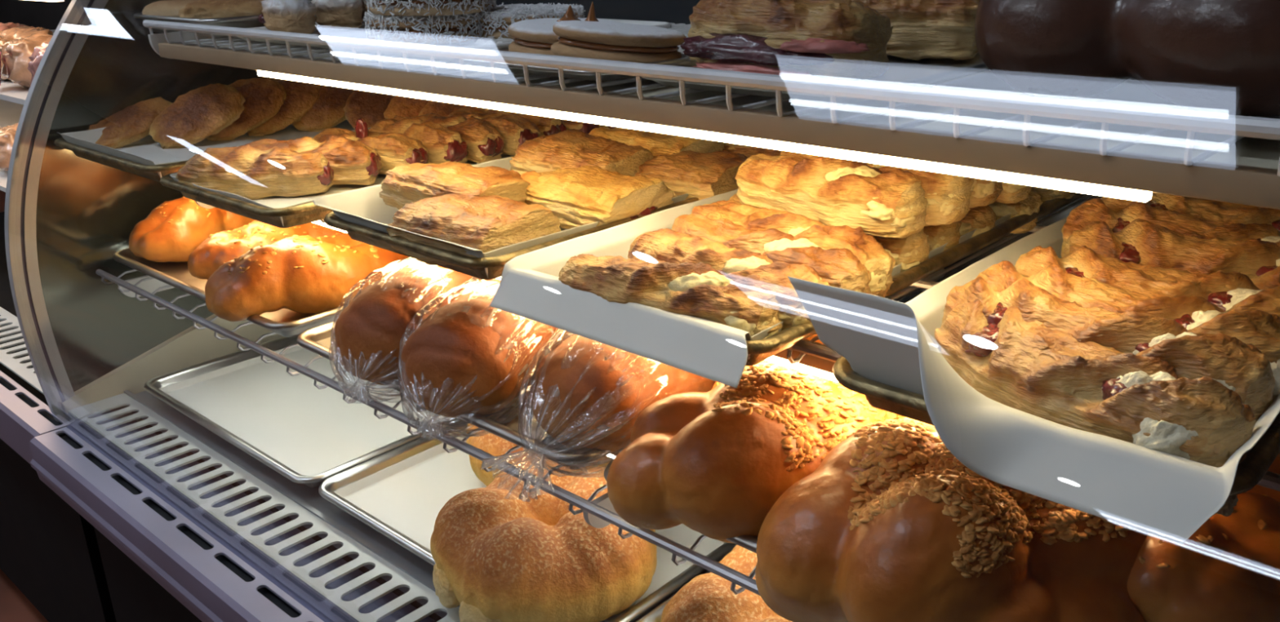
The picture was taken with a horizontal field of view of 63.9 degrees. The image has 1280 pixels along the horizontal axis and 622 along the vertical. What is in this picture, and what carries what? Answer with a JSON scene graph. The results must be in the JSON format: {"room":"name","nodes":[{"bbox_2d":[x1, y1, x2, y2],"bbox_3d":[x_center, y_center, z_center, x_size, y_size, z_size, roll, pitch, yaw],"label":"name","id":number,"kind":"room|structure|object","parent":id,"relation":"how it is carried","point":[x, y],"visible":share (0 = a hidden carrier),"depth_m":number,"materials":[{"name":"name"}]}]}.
{"room":"food shop","nodes":[
{"label":"food shop","id":0,"kind":"room"},
{"bbox_2d":[0,190,48,621],"bbox_3d":[-3.874,1.216,0.627,12.000,0.050,11.000,16,27,40],"label":"floor","id":1,"kind":"structure","parent":0,"point":[15,606],"depth_m":2.08,"materials":[{"name":"red tile"}]},
{"bbox_2d":[0,0,162,621],"bbox_3d":[-1.111,-0.203,2.135,1.549,1.250,0.841,16,27,40],"label":"display case","id":2,"kind":"object","parent":1,"relation":"on","point":[50,552],"visible":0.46,"depth_m":1.68,"materials":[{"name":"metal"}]},
{"bbox_2d":[0,122,18,171],"bbox_3d":[-1.029,-0.286,1.764,0.159,0.081,0.123,-16,25,-35],"label":"goods","id":3,"kind":"object","parent":2,"relation":"on","point":[7,133],"visible":0.14,"depth_m":1.70},
{"bbox_2d":[0,98,23,191],"bbox_3d":[-1.096,-0.381,2.154,1.470,0.008,0.700,16,27,40],"label":"shelf","id":4,"kind":"object","parent":2,"relation":"attached to","point":[10,112],"depth_m":2.33,"materials":[{"name":"white"}]},
{"bbox_2d":[0,22,33,30],"bbox_3d":[-1.144,-0.476,1.836,0.163,0.082,0.125,0,20,2],"label":"goods","id":5,"kind":"object","parent":2,"relation":"on","point":[3,26],"visible":0.11,"depth_m":1.80},
{"bbox_2d":[0,306,44,394],"bbox_3d":[-1.348,-0.037,1.975,1.475,0.003,0.091,16,27,40],"label":"grille","id":6,"kind":"object","parent":2,"relation":"attached to","point":[15,365],"depth_m":1.66,"materials":[{"name":"metal"}]},
{"bbox_2d":[0,32,53,88],"bbox_3d":[-0.907,-0.395,1.602,0.159,0.081,0.123,-16,25,-35],"label":"goods","id":7,"kind":"object","parent":2,"relation":"on","point":[15,53],"visible":0.34,"depth_m":1.54},
{"bbox_2d":[0,26,53,80],"bbox_3d":[-1.034,-0.431,1.710,0.154,0.080,0.129,16,27,40],"label":"goods","id":8,"kind":"object","parent":2,"relation":"on","point":[15,33],"visible":0.32,"depth_m":1.67},
{"bbox_2d":[0,29,55,104],"bbox_3d":[-1.100,-0.527,2.100,1.470,0.008,0.700,16,27,40],"label":"shelf","id":9,"kind":"object","parent":2,"relation":"attached to","point":[11,91],"depth_m":1.55,"materials":[{"name":"white"}]},
{"bbox_2d":[27,41,48,88],"bbox_3d":[-0.801,-0.356,1.490,0.163,0.082,0.125,0,20,2],"label":"goods","id":10,"kind":"object","parent":2,"relation":"on","point":[37,54],"visible":0.09,"depth_m":1.45},
{"bbox_2d":[4,0,1102,621],"bbox_3d":[0.137,0.159,1.050,1.964,1.470,0.854,16,27,40],"label":"display case","id":11,"kind":"object","parent":1,"relation":"on","point":[189,526],"visible":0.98,"depth_m":1.37,"materials":[{"name":"clear glass"}]},
{"bbox_2d":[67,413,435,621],"bbox_3d":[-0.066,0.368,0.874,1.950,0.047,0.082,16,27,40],"label":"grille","id":12,"kind":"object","parent":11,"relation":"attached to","point":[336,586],"depth_m":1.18,"materials":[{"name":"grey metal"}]},
{"bbox_2d":[67,392,460,621],"bbox_3d":[-0.065,0.344,0.863,1.945,0.003,0.078,16,27,40],"label":"grille","id":13,"kind":"object","parent":11,"relation":"attached to","point":[79,409],"depth_m":1.18,"materials":[{"name":"metal"}]},
{"bbox_2d":[143,334,462,487],"bbox_3d":[-0.339,0.075,1.571,0.456,0.024,0.660,16,27,40],"label":"sheet pan","id":14,"kind":"object","parent":11,"relation":"in","point":[152,386],"visible":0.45,"depth_m":1.35,"materials":[{"name":"metal"}]},
{"bbox_2d":[159,345,451,486],"bbox_3d":[-0.337,0.071,1.572,0.416,0.027,0.627,16,27,40],"label":"parchment paper","id":15,"kind":"object","parent":14,"relation":"on","point":[307,428],"visible":0.23,"depth_m":1.43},
{"bbox_2d":[95,269,926,595],"bbox_3d":[0.183,0.084,1.040,1.919,0.046,0.665,16,27,40],"label":"wire shelf","id":16,"kind":"object","parent":11,"relation":"attached to","point":[600,513],"visible":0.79,"depth_m":0.92,"materials":[{"name":"grey metal"}]},
{"bbox_2d":[112,248,348,337],"bbox_3d":[-0.345,-0.107,1.490,0.458,0.024,0.652,16,27,40],"label":"sheet pan","id":17,"kind":"object","parent":16,"relation":"on","point":[285,322],"visible":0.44,"depth_m":1.25,"materials":[{"name":"metal"}]},
{"bbox_2d":[128,195,255,262],"bbox_3d":[-0.613,-0.136,1.485,0.119,0.083,0.266,9,23,27],"label":"loaf","id":18,"kind":"object","parent":17,"relation":"on","point":[175,228],"visible":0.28,"depth_m":1.41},
{"bbox_2d":[187,220,343,279],"bbox_3d":[-0.456,-0.088,1.346,0.263,0.083,0.125,-14,24,-30],"label":"loaf","id":19,"kind":"object","parent":17,"relation":"on","point":[222,246],"visible":0.28,"depth_m":1.28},
{"bbox_2d":[204,232,416,321],"bbox_3d":[-0.365,-0.050,1.230,0.297,0.088,0.136,-19,27,-40],"label":"loaf","id":20,"kind":"object","parent":17,"relation":"on","point":[303,273],"visible":0.57,"depth_m":1.17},
{"bbox_2d":[297,268,945,469],"bbox_3d":[0.005,-0.003,1.186,0.442,0.024,0.656,16,27,40],"label":"sheet pan","id":21,"kind":"object","parent":16,"relation":"on","point":[307,340],"visible":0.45,"depth_m":0.89,"materials":[{"name":"metal"}]},
{"bbox_2d":[315,336,579,468],"bbox_3d":[0.007,-0.007,1.187,0.404,0.027,0.623,16,27,40],"label":"parchment paper","id":22,"kind":"object","parent":21,"relation":"on","point":[541,435],"visible":0.03,"depth_m":0.93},
{"bbox_2d":[328,256,417,402],"bbox_3d":[-0.214,-0.007,1.077,0.150,0.109,0.295,7,22,22],"label":"plastic bag","id":23,"kind":"object","parent":22,"relation":"on","point":[344,304],"visible":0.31,"depth_m":1.02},
{"bbox_2d":[334,260,484,385],"bbox_3d":[-0.214,-0.005,1.077,0.133,0.102,0.250,7,22,22],"label":"bread loaf","id":24,"kind":"object","parent":23,"relation":"in","point":[371,328],"visible":0.43,"depth_m":0.98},
{"bbox_2d":[397,276,529,439],"bbox_3d":[-0.131,0.018,1.004,0.146,0.108,0.293,7,22,21],"label":"plastic bag","id":25,"kind":"object","parent":22,"relation":"on","point":[411,418],"visible":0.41,"depth_m":0.93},
{"bbox_2d":[400,278,575,417],"bbox_3d":[-0.131,0.019,1.004,0.132,0.102,0.250,7,22,21],"label":"bread loaf","id":26,"kind":"object","parent":25,"relation":"in","point":[473,356],"visible":0.61,"depth_m":0.91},
{"bbox_2d":[480,330,631,499],"bbox_3d":[-0.002,0.049,0.910,0.147,0.109,0.339,16,27,39],"label":"plastic bag","id":27,"kind":"object","parent":22,"relation":"on","point":[527,398],"visible":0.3,"depth_m":0.86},
{"bbox_2d":[530,334,715,453],"bbox_3d":[0.013,0.046,0.925,0.133,0.101,0.252,16,27,39],"label":"bread loaf","id":28,"kind":"object","parent":27,"relation":"in","point":[606,386],"visible":0.38,"depth_m":0.84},
{"bbox_2d":[603,459,757,553],"bbox_3d":[0.352,0.099,0.888,0.466,0.024,0.656,16,27,40],"label":"sheet pan","id":29,"kind":"object","parent":16,"relation":"on","point":[748,542],"visible":0.04,"depth_m":0.71,"materials":[{"name":"metal"}]},
{"bbox_3d":[0.354,0.095,0.889,0.428,0.027,0.623,16,27,40],"label":"parchment paper","id":30,"kind":"object","parent":29,"relation":"on","visible":0},
{"bbox_2d":[606,360,903,543],"bbox_3d":[0.145,0.089,0.788,0.228,0.112,0.318,16,27,40],"label":"bread","id":31,"kind":"object","parent":30,"relation":"on","point":[714,463],"visible":0.41,"depth_m":0.72,"materials":[{"name":"food"}]},
{"bbox_2d":[755,416,1148,621],"bbox_3d":[0.222,0.130,0.658,0.224,0.121,0.272,16,27,40],"label":"bread","id":32,"kind":"object","parent":30,"relation":"on","point":[890,526],"visible":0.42,"depth_m":0.59,"materials":[{"name":"food"}]},
{"bbox_2d":[1127,492,1279,621],"bbox_3d":[0.358,0.162,0.622,0.152,0.082,0.096,-12,23,-27],"label":"bread","id":33,"kind":"object","parent":30,"relation":"on","point":[1228,570],"visible":0.7,"depth_m":0.59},
{"bbox_2d":[1246,452,1279,501],"bbox_3d":[0.420,0.131,0.688,0.174,0.090,0.097,5,21,17],"label":"bun","id":34,"kind":"object","parent":30,"relation":"on","point":[1275,466],"visible":0.02,"depth_m":0.65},
{"bbox_2d":[318,420,736,621],"bbox_3d":[0.002,0.175,1.279,0.453,0.024,0.657,16,27,40],"label":"sheet pan","id":35,"kind":"object","parent":11,"relation":"on","point":[326,489],"visible":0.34,"depth_m":1.13,"materials":[{"name":"metal"}]},
{"bbox_2d":[333,432,725,621],"bbox_3d":[0.004,0.170,1.280,0.415,0.027,0.624,16,27,40],"label":"parchment paper","id":36,"kind":"object","parent":35,"relation":"on","point":[408,495],"visible":0.09,"depth_m":1.20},
{"bbox_2d":[466,422,613,486],"bbox_3d":[-0.108,0.148,1.245,0.212,0.093,0.214,0,20,3],"label":"bread","id":37,"kind":"object","parent":36,"relation":"on","point":[494,445],"visible":0.09,"depth_m":1.17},
{"bbox_2d":[430,457,657,621],"bbox_3d":[-0.089,0.227,1.022,0.228,0.099,0.229,10,23,29],"label":"bread","id":38,"kind":"object","parent":36,"relation":"on","point":[499,555],"visible":0.81,"depth_m":0.95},
{"bbox_2d":[461,22,691,60],"bbox_3d":[0.045,-0.284,1.078,0.430,0.008,0.260,16,27,40],"label":"mat","id":39,"kind":"object","parent":11,"relation":"in","point":[683,28],"visible":0.06,"depth_m":1.10,"materials":[{"name":"white paper"}]},
{"bbox_2d":[475,2,585,39],"bbox_3d":[-0.133,-0.329,1.163,0.142,0.035,0.142,9,22,25],"label":"cookie","id":40,"kind":"object","parent":39,"relation":"on","point":[496,21],"visible":0.56,"depth_m":1.11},
{"bbox_2d":[636,571,710,621],"bbox_3d":[0.343,0.274,0.989,0.453,0.024,0.653,16,27,40],"label":"sheet pan","id":41,"kind":"object","parent":11,"relation":"on","point":[655,615],"visible":0.02,"depth_m":0.95,"materials":[{"name":"metal"}]},
{"bbox_3d":[0.345,0.270,0.990,0.415,0.027,0.620,16,27,40],"label":"parchment paper","id":42,"kind":"object","parent":41,"relation":"on","visible":0},
{"bbox_2d":[660,544,791,621],"bbox_3d":[0.137,0.276,0.875,0.228,0.099,0.228,-16,25,-35],"label":"bread","id":43,"kind":"object","parent":42,"relation":"on","point":[707,597],"visible":0.25,"depth_m":0.85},
{"bbox_2d":[142,3,1279,208],"bbox_3d":[0.248,-0.218,0.896,1.770,0.049,0.614,16,27,40],"label":"wire shelf","id":44,"kind":"object","parent":11,"relation":"attached to","point":[1117,151],"visible":0.76,"depth_m":0.66,"materials":[{"name":"grey metal"}]},
{"bbox_2d":[133,1,316,37],"bbox_3d":[-0.487,-0.412,1.433,0.225,0.024,0.358,16,27,40],"label":"tray","id":45,"kind":"object","parent":44,"relation":"on","point":[249,21],"visible":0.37,"depth_m":1.28,"materials":[{"name":"metal"}]},
{"bbox_2d":[142,0,196,17],"bbox_3d":[-0.609,-0.398,1.357,0.110,0.028,0.069,9,23,26],"label":"biscuit","id":46,"kind":"object","parent":45,"relation":"on","point":[163,7],"visible":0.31,"depth_m":1.33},
{"bbox_2d":[177,0,263,18],"bbox_3d":[-0.527,-0.387,1.316,0.128,0.033,0.065,-4,20,-7],"label":"biscuit","id":47,"kind":"object","parent":45,"relation":"on","point":[198,9],"visible":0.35,"depth_m":1.29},
{"bbox_2d":[238,17,671,59],"bbox_3d":[-0.229,-0.332,1.218,0.435,0.012,0.350,16,27,40],"label":"tray","id":48,"kind":"object","parent":44,"relation":"on","point":[359,33],"visible":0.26,"depth_m":1.19,"materials":[{"name":"metal"}]},
{"bbox_2d":[257,0,317,33],"bbox_3d":[-0.436,-0.371,1.262,0.062,0.057,0.128,-11,22,-24],"label":"pastry","id":49,"kind":"object","parent":48,"relation":"on","point":[285,15],"visible":0.86,"depth_m":1.22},
{"bbox_2d":[311,0,363,30],"bbox_3d":[-0.394,-0.398,1.337,0.068,0.054,0.133,-7,21,-16],"label":"pastry","id":50,"kind":"object","parent":48,"relation":"on","point":[339,15],"visible":0.97,"depth_m":1.29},
{"bbox_2d":[363,9,490,44],"bbox_3d":[-0.234,-0.319,1.143,0.142,0.035,0.142,-19,27,-40],"label":"cake","id":51,"kind":"object","parent":48,"relation":"on","point":[451,28],"visible":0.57,"depth_m":1.09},
{"bbox_2d":[365,0,497,16],"bbox_3d":[-0.229,-0.346,1.127,0.142,0.035,0.142,-20,27,-41],"label":"cookie","id":52,"kind":"object","parent":51,"relation":"on","point":[383,7],"visible":1,"depth_m":1.07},
{"bbox_2d":[456,47,689,80],"bbox_3d":[-0.061,-0.218,0.899,0.200,0.012,0.125,16,27,40],"label":"tray","id":53,"kind":"object","parent":44,"relation":"on","point":[570,73],"visible":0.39,"depth_m":0.85,"materials":[{"name":"metal"}]},
{"bbox_2d":[507,1,616,55],"bbox_3d":[-0.068,-0.267,0.972,0.115,0.051,0.116,-15,24,-32],"label":"cookie","id":54,"kind":"object","parent":53,"relation":"on","point":[535,36],"visible":0.3,"depth_m":0.94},
{"bbox_2d":[551,20,685,62],"bbox_3d":[-0.019,-0.233,0.891,0.116,0.038,0.116,-13,23,-28],"label":"cookie","id":55,"kind":"object","parent":53,"relation":"on","point":[601,40],"visible":0.94,"depth_m":0.85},
{"bbox_2d":[640,51,990,103],"bbox_3d":[0.156,-0.194,0.820,0.208,0.012,0.275,16,27,40],"label":"tray","id":56,"kind":"object","parent":44,"relation":"on","point":[900,71],"visible":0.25,"depth_m":0.78,"materials":[{"name":"metal"}]},
{"bbox_2d":[680,0,893,80],"bbox_3d":[0.114,-0.225,0.820,0.169,0.070,0.106,13,24,33],"label":"pastry","id":57,"kind":"object","parent":56,"relation":"on","point":[842,40],"visible":0.99,"depth_m":0.78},
{"bbox_2d":[845,0,979,60],"bbox_3d":[0.228,-0.262,0.902,0.153,0.072,0.091,8,22,23],"label":"pastry","id":58,"kind":"object","parent":56,"relation":"on","point":[922,28],"visible":0.51,"depth_m":0.86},
{"bbox_2d":[932,71,1279,119],"bbox_3d":[0.403,-0.151,0.687,0.305,0.012,0.330,16,27,40],"label":"tray","id":59,"kind":"object","parent":44,"relation":"on","point":[1131,92],"visible":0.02,"depth_m":0.70,"materials":[{"name":"metal"}]},
{"bbox_2d":[974,0,1279,116],"bbox_3d":[0.356,-0.172,0.605,0.323,0.103,0.148,17,27,40],"label":"bread","id":60,"kind":"object","parent":59,"relation":"on","point":[1215,56],"visible":1,"depth_m":0.60,"materials":[{"name":"food"}]},
{"bbox_2d":[194,194,1279,491],"bbox_3d":[0.191,-0.071,0.997,1.919,0.039,0.630,16,27,40],"label":"wire shelf","id":61,"kind":"object","parent":11,"relation":"attached to","point":[811,357],"visible":0.04,"depth_m":0.74,"materials":[{"name":"grey metal"}]},
{"bbox_2d":[54,128,368,182],"bbox_3d":[-0.458,-0.268,1.479,0.307,0.024,0.632,16,27,40],"label":"sheet pan","id":62,"kind":"object","parent":61,"relation":"on","point":[149,171],"visible":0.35,"depth_m":1.23,"materials":[{"name":"metal"}]},
{"bbox_2d":[57,119,372,177],"bbox_3d":[-0.460,-0.273,1.477,0.282,0.030,0.610,16,27,40],"label":"parchment paper","id":63,"kind":"object","parent":62,"relation":"on","point":[146,151],"visible":0.21,"depth_m":1.38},
{"bbox_2d":[88,97,172,148],"bbox_3d":[-0.712,-0.261,1.427,0.131,0.060,0.086,-18,26,-38],"label":"pastry","id":64,"kind":"object","parent":63,"relation":"on","point":[127,126],"visible":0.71,"depth_m":1.41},
{"bbox_2d":[148,83,245,148],"bbox_3d":[-0.608,-0.269,1.414,0.127,0.078,0.083,-18,26,-38],"label":"pastry","id":65,"kind":"object","parent":63,"relation":"on","point":[199,113],"visible":1,"depth_m":1.40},
{"bbox_2d":[205,76,286,141],"bbox_3d":[-0.565,-0.288,1.456,0.128,0.079,0.079,-17,25,-36],"label":"pastry","id":66,"kind":"object","parent":63,"relation":"on","point":[264,96],"visible":0.63,"depth_m":1.45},
{"bbox_2d":[247,77,319,136],"bbox_3d":[-0.520,-0.301,1.486,0.126,0.082,0.080,-17,25,-36],"label":"pastry","id":67,"kind":"object","parent":63,"relation":"on","point":[300,97],"visible":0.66,"depth_m":1.47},
{"bbox_2d":[291,84,355,132],"bbox_3d":[-0.453,-0.310,1.505,0.131,0.081,0.077,-15,24,-32],"label":"pastry","id":68,"kind":"object","parent":63,"relation":"on","point":[327,111],"visible":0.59,"depth_m":1.48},
{"bbox_2d":[342,89,395,128],"bbox_3d":[-0.360,-0.303,1.470,0.127,0.085,0.075,-15,25,-33],"label":"pastry","id":69,"kind":"object","parent":63,"relation":"on","point":[371,107],"visible":0.29,"depth_m":1.45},
{"bbox_2d":[383,95,428,119],"bbox_3d":[-0.290,-0.285,1.418,0.130,0.086,0.074,-14,24,-31],"label":"pastry","id":70,"kind":"object","parent":62,"relation":"on","point":[403,106],"visible":0.16,"depth_m":1.40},
{"bbox_2d":[159,171,333,227],"bbox_3d":[-0.223,-0.195,1.266,0.259,0.024,0.648,16,27,40],"label":"sheet pan","id":71,"kind":"object","parent":61,"relation":"on","point":[306,213],"visible":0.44,"depth_m":1.01,"materials":[{"name":"metal"}]},
{"bbox_2d":[169,153,512,226],"bbox_3d":[-0.222,-0.199,1.266,0.233,0.027,0.621,16,27,40],"label":"parchment paper","id":72,"kind":"object","parent":71,"relation":"on","point":[273,202],"visible":0.12,"depth_m":1.10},
{"bbox_2d":[175,144,333,199],"bbox_3d":[-0.416,-0.152,1.112,0.167,0.055,0.065,-1,20,0],"label":"pastry","id":73,"kind":"object","parent":72,"relation":"on","point":[246,171],"visible":0.9,"depth_m":1.09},
{"bbox_2d":[244,134,382,185],"bbox_3d":[-0.372,-0.169,1.143,0.168,0.054,0.060,0,20,3],"label":"pastry","id":74,"kind":"object","parent":72,"relation":"on","point":[352,162],"visible":0.6,"depth_m":1.12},
{"bbox_2d":[312,118,428,174],"bbox_3d":[-0.320,-0.195,1.198,0.168,0.062,0.061,9,22,25],"label":"pastry","id":75,"kind":"object","parent":72,"relation":"on","point":[394,149],"visible":0.5,"depth_m":1.17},
{"bbox_2d":[368,115,468,164],"bbox_3d":[-0.272,-0.209,1.249,0.167,0.052,0.065,14,25,35],"label":"pastry","id":76,"kind":"object","parent":72,"relation":"on","point":[443,144],"visible":0.57,"depth_m":1.20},
{"bbox_2d":[417,99,480,116],"bbox_3d":[-0.239,-0.279,1.399,0.126,0.087,0.077,-16,25,-34],"label":"pastry","id":77,"kind":"object","parent":72,"relation":"on","point":[443,108],"visible":0.15,"depth_m":1.38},
{"bbox_2d":[410,112,504,163],"bbox_3d":[-0.233,-0.219,1.274,0.169,0.051,0.061,16,27,40],"label":"pastry","id":78,"kind":"object","parent":72,"relation":"on","point":[485,143],"visible":0.62,"depth_m":1.23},
{"bbox_2d":[446,106,540,155],"bbox_3d":[-0.190,-0.229,1.300,0.168,0.046,0.061,17,27,40],"label":"pastry","id":79,"kind":"object","parent":72,"relation":"on","point":[515,130],"visible":0.42,"depth_m":1.25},
{"bbox_2d":[479,107,567,136],"bbox_3d":[-0.160,-0.249,1.350,0.166,0.052,0.065,16,26,38],"label":"pastry","id":80,"kind":"object","parent":72,"relation":"on","point":[547,126],"visible":0.18,"depth_m":1.30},
{"bbox_2d":[560,118,599,133],"bbox_3d":[-0.117,-0.256,1.368,0.061,0.051,0.169,-19,27,-40],"label":"pastry","id":81,"kind":"object","parent":72,"relation":"on","point":[586,127],"visible":0.09,"depth_m":1.31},
{"bbox_2d":[324,196,698,279],"bbox_3d":[-0.003,-0.136,1.091,0.247,0.024,0.626,16,27,40],"label":"sheet pan","id":82,"kind":"object","parent":61,"relation":"on","point":[495,265],"visible":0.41,"depth_m":0.86,"materials":[{"name":"metal"}]},
{"bbox_2d":[312,155,688,277],"bbox_3d":[-0.008,-0.143,1.084,0.235,0.038,0.614,16,27,40],"label":"parchment paper","id":83,"kind":"object","parent":82,"relation":"on","point":[364,206],"visible":0.14,"depth_m":0.96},
{"bbox_2d":[378,161,529,209],"bbox_3d":[-0.171,-0.112,0.964,0.130,0.053,0.103,11,24,30],"label":"pastry","id":84,"kind":"object","parent":83,"relation":"on","point":[408,184],"visible":0.57,"depth_m":0.94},
{"bbox_2d":[386,193,560,270],"bbox_3d":[-0.143,-0.074,0.885,0.130,0.048,0.113,14,25,36],"label":"pastry","id":85,"kind":"object","parent":83,"relation":"on","point":[486,224],"visible":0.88,"depth_m":0.85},
{"bbox_2d":[509,128,653,176],"bbox_3d":[-0.058,-0.152,1.049,0.128,0.054,0.111,13,24,33],"label":"pastry","id":86,"kind":"object","parent":83,"relation":"on","point":[571,148],"visible":0.56,"depth_m":1.02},
{"bbox_2d":[520,164,674,229],"bbox_3d":[-0.045,-0.106,0.961,0.130,0.049,0.107,15,26,38],"label":"pastry","id":87,"kind":"object","parent":83,"relation":"on","point":[585,194],"visible":0.73,"depth_m":0.93,"materials":[{"name":"food"}]},
{"bbox_2d":[588,126,724,155],"bbox_3d":[0.014,-0.174,1.108,0.129,0.049,0.107,13,24,33],"label":"pastry","id":88,"kind":"object","parent":83,"relation":"on","point":[658,144],"visible":0.2,"depth_m":1.07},
{"bbox_2d":[635,150,747,199],"bbox_3d":[0.051,-0.137,1.034,0.135,0.047,0.109,14,25,36],"label":"pastry","id":89,"kind":"object","parent":83,"relation":"on","point":[701,175],"visible":0.47,"depth_m":0.99,"materials":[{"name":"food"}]},
{"bbox_2d":[722,144,781,158],"bbox_3d":[0.134,-0.180,1.146,0.132,0.048,0.113,14,25,36],"label":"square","id":90,"kind":"object","parent":83,"relation":"on","point":[752,150],"visible":0.05,"depth_m":1.10,"materials":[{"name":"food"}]},
{"bbox_2d":[722,142,749,149],"bbox_3d":[0.096,-0.199,1.167,0.130,0.049,0.104,12,24,32],"label":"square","id":91,"kind":"object","parent":90,"relation":"on","point":[733,146],"visible":0.03,"depth_m":1.11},
{"bbox_2d":[746,191,1086,365],"bbox_3d":[0.199,-0.074,0.913,0.230,0.024,0.634,16,27,40],"label":"sheet pan","id":92,"kind":"object","parent":61,"relation":"on","point":[759,350],"visible":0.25,"depth_m":0.78,"materials":[{"name":"metal"}]},
{"bbox_2d":[489,189,1010,388],"bbox_3d":[0.186,-0.078,0.899,0.234,0.036,0.642,16,27,40],"label":"parchment paper","id":93,"kind":"object","parent":92,"relation":"on","point":[530,287],"visible":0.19,"depth_m":0.70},
{"bbox_2d":[558,253,783,338],"bbox_3d":[0.015,-0.010,0.700,0.176,0.054,0.060,12,24,31],"label":"pastry","id":94,"kind":"object","parent":93,"relation":"on","point":[698,290],"visible":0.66,"depth_m":0.68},
{"bbox_2d":[627,228,829,339],"bbox_3d":[0.055,-0.024,0.725,0.063,0.053,0.181,-16,25,-34],"label":"pastry","id":95,"kind":"object","parent":93,"relation":"on","point":[668,245],"visible":0.43,"depth_m":0.70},
{"bbox_2d":[671,212,871,294],"bbox_3d":[0.085,-0.038,0.749,0.061,0.052,0.185,-18,26,-39],"label":"pastry","id":96,"kind":"object","parent":93,"relation":"on","point":[840,268],"visible":0.41,"depth_m":0.71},
{"bbox_2d":[691,200,895,297],"bbox_3d":[0.103,-0.051,0.774,0.060,0.054,0.197,-16,25,-35],"label":"pastry","id":97,"kind":"object","parent":93,"relation":"on","point":[871,253],"visible":0.41,"depth_m":0.72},
{"bbox_2d":[728,193,929,272],"bbox_3d":[0.142,-0.067,0.834,0.060,0.054,0.195,-20,27,-41],"label":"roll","id":98,"kind":"object","parent":93,"relation":"on","point":[911,251],"visible":0.11,"depth_m":0.77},
{"bbox_2d":[735,153,927,238],"bbox_3d":[0.140,-0.095,0.788,0.060,0.054,0.167,-19,27,-40],"label":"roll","id":99,"kind":"object","parent":98,"relation":"on","point":[828,191],"visible":0.91,"depth_m":0.76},
{"bbox_2d":[780,150,973,226],"bbox_3d":[0.181,-0.110,0.827,0.063,0.053,0.186,-15,24,-32],"label":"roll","id":100,"kind":"object","parent":98,"relation":"on","point":[948,196],"visible":0.26,"depth_m":0.76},
{"bbox_2d":[923,221,962,252],"bbox_3d":[0.182,-0.084,0.891,0.063,0.053,0.208,-16,25,-35],"label":"pastry","id":101,"kind":"object","parent":93,"relation":"on","point":[938,236],"visible":0.09,"depth_m":0.82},
{"bbox_2d":[959,204,997,248],"bbox_3d":[0.223,-0.098,0.927,0.062,0.051,0.210,-17,26,-37],"label":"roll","id":102,"kind":"object","parent":93,"relation":"on","point":[984,219],"visible":0.13,"depth_m":0.85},
{"bbox_2d":[968,177,1003,208],"bbox_3d":[0.224,-0.126,0.875,0.061,0.052,0.176,-17,26,-37],"label":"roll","id":103,"kind":"object","parent":102,"relation":"on","point":[984,192],"visible":0.14,"depth_m":0.82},
{"bbox_2d":[995,182,1032,203],"bbox_3d":[0.267,-0.133,0.901,0.060,0.054,0.160,-15,25,-34],"label":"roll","id":104,"kind":"object","parent":102,"relation":"on","point":[1011,193],"visible":0.12,"depth_m":0.85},
{"bbox_2d":[987,188,1042,233],"bbox_3d":[0.275,-0.116,0.969,0.060,0.054,0.209,-19,26,-39],"label":"pastry","id":105,"kind":"object","parent":93,"relation":"on","point":[1032,204],"visible":0.12,"depth_m":0.90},
{"bbox_2d":[1031,186,1074,202],"bbox_3d":[0.343,-0.140,0.998,0.060,0.054,0.157,-17,26,-37],"label":"pastry","id":106,"kind":"object","parent":93,"relation":"on","point":[1047,194],"visible":0.09,"depth_m":0.95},
{"bbox_2d":[831,355,1279,495],"bbox_3d":[0.396,-0.017,0.743,0.224,0.024,0.634,16,27,40],"label":"sheet pan","id":107,"kind":"object","parent":61,"relation":"on","point":[908,404],"visible":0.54,"depth_m":0.56,"materials":[{"name":"metal"}]},
{"bbox_2d":[787,197,1279,544],"bbox_3d":[0.377,-0.037,0.719,0.238,0.075,0.659,17,27,41],"label":"parchment paper","id":108,"kind":"object","parent":107,"relation":"on","point":[1167,496],"visible":0.32,"depth_m":0.51,"materials":[{"name":"paper"}]},
{"bbox_2d":[934,298,1256,516],"bbox_3d":[0.229,0.041,0.547,0.067,0.057,0.196,-11,22,-25],"label":"pastry","id":109,"kind":"object","parent":108,"relation":"on","point":[1032,368],"visible":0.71,"depth_m":0.52,"materials":[{"name":"food"}]},
{"bbox_2d":[941,276,1275,421],"bbox_3d":[0.252,0.024,0.570,0.068,0.060,0.194,-18,26,-39],"label":"pastry","id":110,"kind":"object","parent":108,"relation":"on","point":[1241,367],"visible":0.41,"depth_m":0.55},
{"bbox_2d":[976,260,1279,398],"bbox_3d":[0.279,0.009,0.594,0.186,0.060,0.061,16,26,39],"label":"pastry","id":111,"kind":"object","parent":108,"relation":"on","point":[1260,329],"visible":0.29,"depth_m":0.57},
{"bbox_2d":[1014,244,1279,316],"bbox_3d":[0.313,-0.002,0.621,0.187,0.056,0.063,13,25,35],"label":"pastry","id":112,"kind":"object","parent":108,"relation":"on","point":[1234,291],"visible":0.3,"depth_m":0.61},
{"bbox_2d":[1061,197,1279,257],"bbox_3d":[0.378,-0.041,0.694,0.186,0.060,0.061,17,27,40],"label":"pastry","id":113,"kind":"object","parent":108,"relation":"on","point":[1095,209],"visible":0.33,"depth_m":0.70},
{"bbox_2d":[1063,218,1279,289],"bbox_3d":[0.368,-0.023,0.664,0.185,0.059,0.064,14,25,36],"label":"pastry","id":114,"kind":"object","parent":108,"relation":"on","point":[1141,242],"visible":0.44,"depth_m":0.66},
{"bbox_2d":[1101,191,1279,231],"bbox_3d":[0.418,-0.056,0.731,0.187,0.056,0.063,12,24,33],"label":"pastry","id":115,"kind":"object","parent":108,"relation":"on","point":[1225,213],"visible":0.18,"depth_m":0.72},
{"bbox_2d":[0,0,71,30],"bbox_3d":[-0.441,-1.523,3.679,12.000,2.830,0.100,16,27,40],"label":"wall","id":116,"kind":"structure","parent":0,"point":[46,15],"depth_m":7.02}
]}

